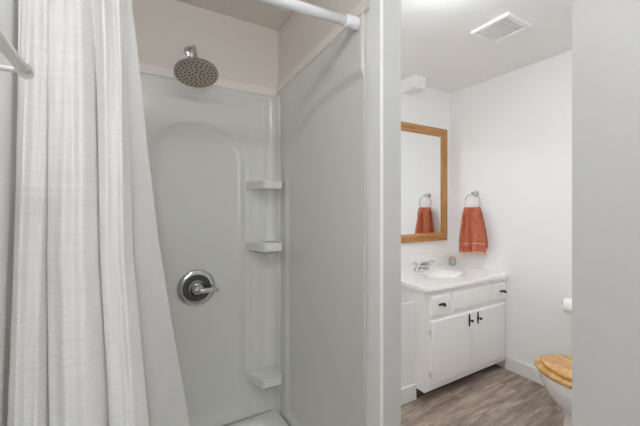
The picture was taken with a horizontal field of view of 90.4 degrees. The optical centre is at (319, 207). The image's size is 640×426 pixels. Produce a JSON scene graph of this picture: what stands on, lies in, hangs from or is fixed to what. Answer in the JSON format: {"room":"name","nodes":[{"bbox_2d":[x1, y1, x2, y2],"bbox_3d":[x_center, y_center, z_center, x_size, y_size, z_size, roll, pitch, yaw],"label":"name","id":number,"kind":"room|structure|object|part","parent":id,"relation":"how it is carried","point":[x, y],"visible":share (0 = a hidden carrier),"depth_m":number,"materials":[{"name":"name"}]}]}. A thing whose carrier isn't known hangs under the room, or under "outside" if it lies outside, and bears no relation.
{"room":"bathroom","nodes":[
{"label":"bathroom","id":0,"kind":"room"},
{"bbox_2d":[0,0,17,425],"bbox_3d":[-0.382,0.108,0.062,0.100,2.440,3.810,0,0,-30],"label":"wall","id":1,"kind":"structure","parent":0,"point":[8,8],"depth_m":0.71,"materials":[{"name":"white paint"}]},
{"bbox_2d":[0,30,34,79],"bbox_3d":[-0.421,-0.248,0.316,0.087,0.044,0.612,0,0,-30],"label":"towel bar","id":2,"kind":"object","parent":1,"relation":"attached to","point":[20,66],"visible":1,"depth_m":0.53,"materials":[{"name":"white metal"}]},
{"bbox_3d":[-0.533,-0.248,0.573,0.024,0.024,0.034,0,0,-30],"label":"post","id":3,"kind":"part","parent":2,"relation":"part of","materials":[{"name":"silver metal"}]},
{"bbox_2d":[131,0,277,88],"bbox_3d":[-0.777,0.108,1.868,1.022,2.440,0.288,0,0,-30],"label":"wall","id":4,"kind":"structure","parent":0,"point":[242,51],"depth_m":1.78,"materials":[{"name":"white paint"}]},
{"bbox_2d":[174,45,218,87],"bbox_3d":[-0.631,-0.750,1.601,0.204,0.264,0.320,0,0,-30],"label":"showerhead","id":5,"kind":"object","parent":4,"relation":"attached to","point":[192,71],"visible":1,"depth_m":1.54,"materials":[{"name":"silver metal"}]},
{"bbox_3d":[-0.661,-0.798,1.656,0.022,0.124,0.166,0,0,-33],"label":"arm","id":6,"kind":"part","parent":5,"relation":"part of","materials":[{"name":"silver metal"}]},
{"bbox_2d":[139,62,276,95],"bbox_3d":[-0.708,-0.712,1.732,1.007,0.052,0.016,0,0,-30],"label":"trim","id":7,"kind":"structure","parent":4,"relation":"attached to","point":[144,67],"depth_m":1.82,"materials":[{"name":"white paint"}]},
{"bbox_2d":[278,0,368,425],"bbox_3d":[-0.035,0.108,1.678,0.073,2.440,1.158,0,0,-30],"label":"wall","id":8,"kind":"structure","parent":0,"point":[300,34],"depth_m":1.50,"materials":[{"name":"white paint"}]},
{"bbox_2d":[276,0,368,92],"bbox_3d":[-0.040,-0.759,1.601,0.016,0.095,0.912,0,0,-30],"label":"trim","id":9,"kind":"structure","parent":8,"relation":"attached to","point":[363,6],"depth_m":1.50,"materials":[{"name":"white paint"}]},
{"bbox_2d":[369,0,400,425],"bbox_3d":[0.244,0.108,1.193,0.101,2.440,0.063,0,0,-30],"label":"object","id":10,"kind":"structure","parent":8,"relation":"attached to","point":[391,8],"depth_m":1.17,"materials":[{"name":"grey paint"}]},
{"bbox_2d":[176,0,571,93],"bbox_3d":[0.915,-1.142,0.811,3.096,0.060,3.810,0,0,-30],"label":"ceiling","id":11,"kind":"structure","parent":0,"point":[438,45],"depth_m":2.04,"materials":[{"name":"white paint"}]},
{"bbox_2d":[401,74,424,94],"bbox_3d":[0.802,-1.060,2.739,0.128,0.105,0.158,0,0,-30],"label":"ceiling box","id":12,"kind":"object","parent":11,"relation":"attached to","point":[413,84],"visible":1,"depth_m":2.69,"materials":[{"name":"white paint"}]},
{"bbox_2d":[471,12,531,43],"bbox_3d":[1.114,-1.103,1.961,0.247,0.018,0.237,0,0,-30],"label":"ceiling vent","id":13,"kind":"object","parent":11,"relation":"in","point":[508,24],"visible":1,"depth_m":1.95,"materials":[{"name":"white plastic"}]},
{"bbox_2d":[478,18,523,39],"bbox_3d":[1.114,-1.105,1.961,0.195,0.014,0.185,0,0,-30],"label":"grille","id":14,"kind":"object","parent":13,"relation":"attached to","point":[503,28],"depth_m":1.96,"materials":[{"name":"white plastic"}]},
{"bbox_2d":[401,301,414,387],"bbox_3d":[0.302,0.990,2.018,0.826,0.676,0.014,0,0,-30],"label":"wall","id":15,"kind":"structure","parent":0,"point":[408,308],"depth_m":2.18,"materials":[{"name":"white paint"}]},
{"bbox_2d":[401,383,415,404],"bbox_3d":[0.314,1.274,2.009,0.814,0.107,0.014,0,0,-30],"label":"baseboard","id":16,"kind":"structure","parent":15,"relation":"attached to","point":[408,394],"depth_m":2.17,"materials":[{"name":"white paint"}]},
{"bbox_2d":[401,87,449,256],"bbox_3d":[0.473,0.108,2.698,1.974,2.440,0.100,0,0,-30],"label":"wall","id":17,"kind":"structure","parent":0,"point":[429,107],"depth_m":2.96,"materials":[{"name":"white paint"}]},
{"bbox_2d":[401,121,446,242],"bbox_3d":[0.860,-0.221,2.849,0.818,1.054,0.023,0,0,-30],"label":"wall mirror","id":18,"kind":"object","parent":17,"relation":"attached to","point":[423,148],"visible":0.58,"depth_m":2.89,"materials":[{"name":"brown wood"}]},
{"bbox_3d":[0.860,0.269,2.849,0.818,0.074,0.023,0,0,-30],"label":"frame rail","id":19,"kind":"part","parent":18,"relation":"part of","materials":[{"name":"brown wood"}]},
{"bbox_3d":[0.860,-0.711,2.849,0.818,0.074,0.023,0,0,-30],"label":"frame rail","id":20,"kind":"part","parent":18,"relation":"part of","materials":[{"name":"brown wood"}]},
{"bbox_3d":[1.182,-0.221,3.035,0.074,1.054,0.023,0,0,-30],"label":"frame rail","id":21,"kind":"part","parent":18,"relation":"part of","materials":[{"name":"brown wood"}]},
{"bbox_2d":[401,252,451,269],"bbox_3d":[0.853,0.495,2.847,0.964,0.145,0.020,0,0,-30],"label":"backsplash","id":22,"kind":"structure","parent":17,"relation":"attached to","point":[442,258],"depth_m":2.90,"materials":[{"name":"stone"}]},
{"bbox_2d":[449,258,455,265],"bbox_3d":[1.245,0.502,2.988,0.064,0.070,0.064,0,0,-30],"label":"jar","id":23,"kind":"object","parent":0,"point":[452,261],"depth_m":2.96,"materials":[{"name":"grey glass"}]},
{"bbox_2d":[401,365,562,425],"bbox_3d":[0.915,1.353,0.811,3.096,0.050,3.810,0,0,-30],"label":"floor","id":24,"kind":"structure","parent":0,"point":[495,395],"depth_m":2.14,"materials":[{"name":"laminate"}]},
{"bbox_2d":[225,410,288,425],"bbox_3d":[-0.466,1.284,1.331,0.987,0.087,0.911,0,0,-30],"label":"shower pan","id":25,"kind":"object","parent":24,"relation":"on","point":[269,418],"visible":0.99,"depth_m":1.85,"materials":[{"name":"white plastic"}]},
{"bbox_2d":[140,12,364,425],"bbox_3d":[-0.485,0.242,1.363,1.021,2.002,0.878,0,0,-30],"label":"shower surround","id":26,"kind":"object","parent":25,"relation":"on","point":[264,195],"visible":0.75,"depth_m":1.74,"materials":[{"name":"white plastic"}]},
{"bbox_2d":[177,269,218,305],"bbox_3d":[-0.659,0.439,1.721,0.206,0.200,0.079,0,0,-30],"label":"shower valve","id":27,"kind":"object","parent":26,"relation":"attached to","point":[196,287],"visible":1,"depth_m":1.73,"materials":[{"name":"silver metal"}]},
{"bbox_3d":[-0.610,0.445,1.722,0.120,0.030,0.033,0,0,-30],"label":"lever","id":28,"kind":"part","parent":27,"relation":"part of","materials":[{"name":"silver metal"}]},
{"bbox_3d":[-0.686,0.278,1.709,0.989,1.931,0.078,0,0,-30],"label":"panel","id":29,"kind":"part","parent":26,"relation":"part of","materials":[{"name":"white plastic"}]},
{"bbox_2d":[246,366,281,389],"bbox_3d":[-0.321,1.004,1.852,0.184,0.075,0.148,0,0,-30],"label":"corner shelf","id":30,"kind":"object","parent":26,"relation":"attached to","point":[265,377],"depth_m":1.85,"materials":[{"name":"white plastic"}]},
{"bbox_2d":[246,241,281,253],"bbox_3d":[-0.321,0.233,1.852,0.184,0.065,0.148,0,0,-30],"label":"corner shelf","id":31,"kind":"object","parent":26,"relation":"attached to","point":[252,247],"depth_m":1.82,"materials":[{"name":"white plastic"}]},
{"bbox_2d":[246,181,281,189],"bbox_3d":[-0.321,-0.132,1.852,0.184,0.044,0.148,0,0,-30],"label":"corner shelf","id":32,"kind":"object","parent":26,"relation":"attached to","point":[250,185],"depth_m":1.81,"materials":[{"name":"white plastic"}]},
{"bbox_2d":[257,0,359,30],"bbox_3d":[-0.294,-0.719,1.028,0.988,0.062,0.052,0,0,-27],"label":"curtain rod","id":33,"kind":"object","parent":26,"relation":"attached to","point":[351,22],"visible":1,"depth_m":1.16,"materials":[{"name":"white metal"}]},
{"bbox_2d":[7,0,148,425],"bbox_3d":[-0.529,0.268,0.786,0.351,1.921,0.168,0,0,-30],"label":"shower curtain","id":34,"kind":"object","parent":33,"relation":"hanging from","point":[76,355],"visible":0.98,"depth_m":0.76,"materials":[{"name":"fabric"}]},
{"bbox_2d":[124,0,189,425],"bbox_3d":[-0.505,0.237,0.875,0.403,1.862,0.071,0,0,-28],"label":"curtain liner","id":35,"kind":"object","parent":33,"relation":"hanging from","point":[165,394],"visible":0.28,"depth_m":0.90,"materials":[{"name":"plastic"}]},
{"bbox_3d":[-0.045,0.242,1.605,0.016,2.002,0.857,0,0,-30],"label":"panel","id":36,"kind":"part","parent":26,"relation":"part of","materials":[{"name":"white plastic"}]},
{"bbox_2d":[401,275,506,397],"bbox_3d":[0.998,0.948,2.598,0.953,0.760,0.594,0,0,-30],"label":"vanity cabinet","id":37,"kind":"object","parent":24,"relation":"on","point":[460,331],"visible":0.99,"depth_m":2.30,"materials":[{"name":"white paint"}]},
{"bbox_3d":[0.842,0.673,2.217,0.193,0.136,0.021,0,0,-30],"label":"drawer","id":38,"kind":"part","parent":37,"relation":"part of","materials":[{"name":"white paint"}]},
{"bbox_3d":[0.947,0.992,2.278,0.437,0.433,0.021,0,0,-30],"label":"door","id":39,"kind":"part","parent":37,"relation":"part of","materials":[{"name":"white paint"}]},
{"bbox_2d":[401,252,508,292],"bbox_3d":[0.989,0.533,2.611,0.964,0.221,0.565,0,0,-30],"label":"countertop","id":40,"kind":"structure","parent":37,"relation":"on","point":[465,275],"depth_m":2.61,"materials":[{"name":"stone"}]},
{"bbox_2d":[412,260,433,271],"bbox_3d":[0.894,0.496,2.701,0.255,0.082,0.141,0,0,-30],"label":"sink faucet","id":41,"kind":"object","parent":40,"relation":"on","point":[417,268],"visible":1,"depth_m":2.70,"materials":[{"name":"silver metal"}]},
{"bbox_3d":[0.873,0.528,2.738,0.170,0.018,0.056,0,0,-30],"label":"plate","id":42,"kind":"part","parent":41,"relation":"part of","materials":[{"name":"silver metal"}]},
{"bbox_3d":[0.897,0.490,2.697,0.034,0.070,0.130,0,0,-30],"label":"spout","id":43,"kind":"part","parent":41,"relation":"part of","materials":[{"name":"silver metal"}]},
{"bbox_2d":[449,247,455,265],"bbox_3d":[1.245,0.454,2.988,0.064,0.165,0.064,0,0,-30],"label":"reed diffuser","id":44,"kind":"object","parent":40,"relation":"on","point":[452,260],"visible":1,"depth_m":2.96,"materials":[{"name":"grey glass"}]},
{"bbox_3d":[1.157,0.673,2.400,0.470,0.136,0.021,0,0,-30],"label":"false drawer","id":45,"kind":"part","parent":37,"relation":"part of","materials":[{"name":"white paint"}]},
{"bbox_3d":[1.325,0.992,2.496,0.419,0.433,0.021,0,0,-30],"label":"door","id":46,"kind":"part","parent":37,"relation":"part of","materials":[{"name":"white paint"}]},
{"bbox_3d":[1.453,0.673,2.570,0.157,0.136,0.021,0,0,-30],"label":"drawer","id":47,"kind":"part","parent":37,"relation":"part of","materials":[{"name":"white paint"}]},
{"bbox_2d":[535,354,571,425],"bbox_3d":[1.530,0.946,1.620,0.420,0.765,0.764,0,0,-30],"label":"toilet","id":48,"kind":"object","parent":24,"relation":"on","point":[555,370],"visible":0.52,"depth_m":1.75,"materials":[{"name":"white ceramic"}]},
{"bbox_3d":[1.466,0.923,1.730,0.396,0.030,0.510,0,0,-30],"label":"seat","id":49,"kind":"part","parent":48,"relation":"part of","materials":[{"name":"brown wood"}]},
{"bbox_3d":[1.492,1.134,1.687,0.374,0.388,0.570,0,0,-30],"label":"bowl","id":50,"kind":"part","parent":48,"relation":"part of","materials":[{"name":"white ceramic"}]},
{"bbox_3d":[1.472,0.896,1.721,0.338,0.020,0.458,0,0,-30],"label":"lid","id":51,"kind":"part","parent":48,"relation":"part of","materials":[{"name":"brown wood"}]},
{"bbox_2d":[450,50,571,367],"bbox_3d":[2.212,0.108,1.560,0.100,2.440,3.610,0,0,-30],"label":"wall","id":52,"kind":"structure","parent":0,"point":[511,132],"depth_m":2.52,"materials":[{"name":"white paint"}]},
{"bbox_2d":[464,191,480,206],"bbox_3d":[1.377,-0.065,2.841,0.066,0.184,0.158,0,0,-30],"label":"towel ring","id":53,"kind":"object","parent":52,"relation":"attached to","point":[475,193],"visible":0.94,"depth_m":2.83,"materials":[{"name":"silver metal"}]},
{"bbox_2d":[459,207,487,254],"bbox_3d":[1.348,0.202,2.810,0.119,0.418,0.252,0,0,-30],"label":"hand towel","id":54,"kind":"object","parent":53,"relation":"hanging from","point":[473,235],"visible":1,"depth_m":2.77,"materials":[{"name":"fabric"}]},
{"bbox_3d":[1.377,-0.130,2.841,0.066,0.054,0.054,0,0,-30],"label":"wall post","id":55,"kind":"part","parent":53,"relation":"part of","materials":[{"name":"silver metal"}]},
{"bbox_2d":[505,356,543,385],"bbox_3d":[1.845,1.274,2.083,0.014,0.107,1.262,0,0,-30],"label":"baseboard","id":56,"kind":"structure","parent":52,"relation":"attached to","point":[529,372],"depth_m":2.50,"materials":[{"name":"white paint"}]},
{"bbox_2d":[572,0,639,425],"bbox_3d":[0.866,0.108,0.114,0.102,2.440,2.452,0,0,-30],"label":"wall","id":57,"kind":"structure","parent":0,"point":[605,33],"depth_m":0.59,"materials":[{"name":"grey paint"}]},
{"bbox_3d":[1.752,0.658,2.164,0.094,0.040,0.167,0,0,-30],"label":"toilet paper holder","id":58,"kind":"object","parent":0,"visible":0},
{"bbox_2d":[563,298,571,313],"bbox_3d":[1.722,0.668,2.149,0.100,0.100,0.100,0,0,-30],"label":"toilet paper roll","id":59,"kind":"object","parent":58,"relation":"on","point":[567,303],"visible":0.45,"depth_m":2.15,"materials":[{"name":"white paper"}]}
]}

